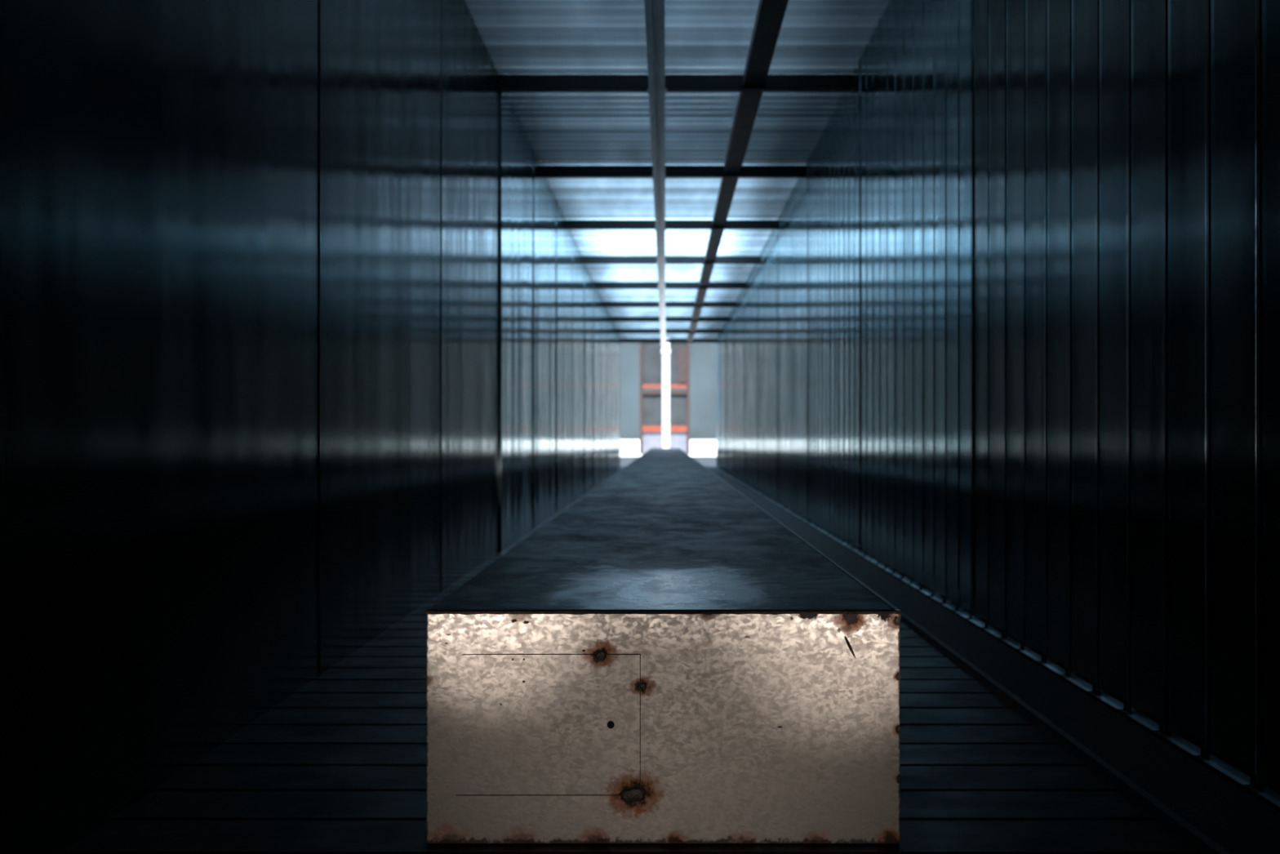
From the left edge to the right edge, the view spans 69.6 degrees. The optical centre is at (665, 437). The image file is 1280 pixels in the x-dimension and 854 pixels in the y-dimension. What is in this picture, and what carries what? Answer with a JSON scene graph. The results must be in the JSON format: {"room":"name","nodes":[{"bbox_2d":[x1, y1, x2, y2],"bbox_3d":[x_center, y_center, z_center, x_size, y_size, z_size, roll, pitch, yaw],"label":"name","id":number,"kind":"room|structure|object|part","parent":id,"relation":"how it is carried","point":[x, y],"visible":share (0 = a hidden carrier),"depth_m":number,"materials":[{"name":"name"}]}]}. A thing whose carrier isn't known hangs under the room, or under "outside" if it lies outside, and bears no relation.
{"room":"industrial corridor","nodes":[
{"label":"industrial corridor","id":0,"kind":"room"},
{"bbox_2d":[0,0,620,853],"bbox_3d":[-0.924,-0.694,7.909,0.023,2.658,21.560,0,0,0],"label":"wall","id":1,"kind":"structure","parent":0,"point":[303,330],"depth_m":2.02,"materials":[{"name":"grey metal"}]},
{"bbox_2d":[620,456,715,469],"bbox_3d":[0.000,0.786,25.044,120.000,0.298,12.711,0,0,0],"label":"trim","id":2,"kind":"structure","parent":1,"relation":"attached to","point":[707,461],"depth_m":25.40,"materials":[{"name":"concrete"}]},
{"bbox_2d":[58,469,1199,853],"bbox_3d":[0.054,0.634,7.792,1.996,0.002,21.585,0,0,0],"label":"floor","id":3,"kind":"structure","parent":0,"point":[337,766],"depth_m":1.66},
{"bbox_2d":[425,448,901,843],"bbox_3d":[-0.003,0.452,12.934,0.743,0.364,23.006,0,0,0],"label":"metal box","id":4,"kind":"object","parent":3,"relation":"on","point":[664,659],"visible":1,"depth_m":1.44,"materials":[{"name":"beige metal"}]},
{"bbox_3d":[-0.182,0.448,1.439,0.285,0.219,0.003,0,0,0],"label":"lap plate","id":5,"kind":"part","parent":4,"relation":"part of","materials":[{"name":"beige metal"}]},
{"bbox_3d":[-0.004,0.273,12.936,0.742,0.004,23.000,0,0,0],"label":"panel","id":6,"kind":"part","parent":4,"relation":"part of","materials":[{"name":"grey metal"}]},
{"bbox_3d":[-0.004,0.453,1.452,0.740,0.361,0.030,0,0,0],"label":"panel","id":7,"kind":"part","parent":4,"relation":"part of","materials":[{"name":"beige metal"}]},
{"bbox_2d":[661,337,671,448],"bbox_3d":[0.010,-1.171,24.657,0.380,3.612,0.380,0,0,0],"label":"post","id":8,"kind":"object","parent":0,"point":[665,351],"visible":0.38,"depth_m":24.57,"materials":[{"name":"paint"}]},
{"bbox_2d":[620,440,715,456],"bbox_3d":[0.000,0.787,175.700,400.000,0.296,288.600,0,0,0],"label":"ground","id":9,"kind":"structure","parent":0,"point":[628,447],"depth_m":54.28,"materials":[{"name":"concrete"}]},
{"bbox_2d":[639,337,689,453],"bbox_3d":[-0.035,-1.653,36.075,1.970,4.583,0.150,0,0,0],"label":"door","id":10,"kind":"structure","parent":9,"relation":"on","point":[650,353],"depth_m":36.11,"materials":[{"name":"red paint"}]},
{"bbox_2d":[620,337,716,439],"bbox_3d":[0.000,-21.863,301.000,400.000,45.004,2.000,0,0,0],"label":"wall","id":11,"kind":"structure","parent":0,"point":[702,355],"depth_m":300.01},
{"bbox_2d":[464,0,889,337],"bbox_3d":[0.054,-2.013,7.794,1.996,0.007,21.589,0,0,0],"label":"ceiling","id":12,"kind":"structure","parent":0,"point":[519,37],"depth_m":5.66,"materials":[{"name":"white metal"}]},
{"bbox_2d":[644,0,666,346],"bbox_3d":[-0.048,-1.899,10.244,0.110,0.048,17.289,0,0,0],"label":"ceiling beam","id":13,"kind":"structure","parent":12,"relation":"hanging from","point":[654,9],"depth_m":5.45,"materials":[{"name":"metal"}]},
{"bbox_2d":[619,338,716,342],"bbox_3d":[0.054,-1.962,18.614,1.968,0.078,0.050,0,0,0],"label":"roof beam","id":14,"kind":"structure","parent":12,"relation":"attached to","point":[621,340],"depth_m":18.59,"materials":[{"name":"metal"}]},
{"bbox_2d":[615,328,721,333],"bbox_3d":[0.054,-1.962,16.924,1.968,0.078,0.050,0,0,0],"label":"roof beam","id":15,"kind":"structure","parent":12,"relation":"attached to","point":[617,331],"depth_m":16.90,"materials":[{"name":"metal"}]},
{"bbox_2d":[602,301,735,307],"bbox_3d":[0.054,-1.962,13.544,1.968,0.078,0.050,0,0,0],"label":"roof beam","id":16,"kind":"structure","parent":12,"relation":"attached to","point":[605,304],"depth_m":13.52,"materials":[{"name":"metal"}]},
{"bbox_2d":[609,316,728,321],"bbox_3d":[0.054,-1.962,15.234,1.968,0.078,0.050,0,0,0],"label":"roof beam","id":17,"kind":"structure","parent":12,"relation":"attached to","point":[611,318],"depth_m":15.21,"materials":[{"name":"metal"}]},
{"bbox_2d":[593,282,746,288],"bbox_3d":[0.054,-1.962,11.854,1.968,0.078,0.050,0,0,0],"label":"roof beam","id":18,"kind":"structure","parent":12,"relation":"attached to","point":[596,285],"depth_m":11.83,"materials":[{"name":"metal"}]},
{"bbox_2d":[582,256,759,264],"bbox_3d":[0.054,-1.962,10.164,1.968,0.078,0.050,0,0,0],"label":"roof beam","id":19,"kind":"structure","parent":12,"relation":"attached to","point":[585,260],"depth_m":10.14,"materials":[{"name":"metal"}]},
{"bbox_2d":[564,219,777,229],"bbox_3d":[0.054,-1.962,8.474,1.968,0.078,0.050,0,0,0],"label":"roof beam","id":20,"kind":"structure","parent":12,"relation":"attached to","point":[569,224],"depth_m":8.45,"materials":[{"name":"metal"}]},
{"bbox_2d":[539,165,806,177],"bbox_3d":[0.054,-1.962,6.784,1.968,0.078,0.050,0,0,0],"label":"ceiling beam","id":21,"kind":"structure","parent":12,"relation":"attached to","point":[545,171],"depth_m":6.76,"materials":[{"name":"metal"}]},
{"bbox_2d":[497,74,853,92],"bbox_3d":[0.054,-1.962,5.094,1.968,0.078,0.050,0,0,0],"label":"ceiling beam","id":22,"kind":"structure","parent":12,"relation":"attached to","point":[506,82],"depth_m":5.07,"materials":[{"name":"metal"}]},
{"bbox_2d":[686,0,788,341],"bbox_3d":[0.487,-1.970,10.034,0.120,0.058,17.069,0,0,0],"label":"roof beam","id":23,"kind":"structure","parent":12,"relation":"attached to","point":[770,15],"depth_m":5.61,"materials":[{"name":"black metal"}]},
{"bbox_2d":[715,0,1279,812],"bbox_3d":[1.040,-0.694,7.936,0.025,2.658,21.649,0,0,0],"label":"wall","id":24,"kind":"structure","parent":0,"point":[1008,335],"depth_m":2.41,"materials":[{"name":"grey metal"}]},
{"bbox_2d":[706,467,1279,853],"bbox_3d":[0.913,0.622,7.849,0.197,0.026,21.679,0,0,0],"label":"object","id":25,"kind":"structure","parent":24,"relation":"attached to","point":[1208,812],"depth_m":1.91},
{"bbox_2d":[715,467,1279,806],"bbox_3d":[1.020,0.602,9.905,0.014,0.015,17.178,0,0,0],"label":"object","id":26,"kind":"object","parent":24,"relation":"attached to","point":[1268,793],"visible":1,"depth_m":2.16,"materials":[{"name":"grey metal"}]}
]}

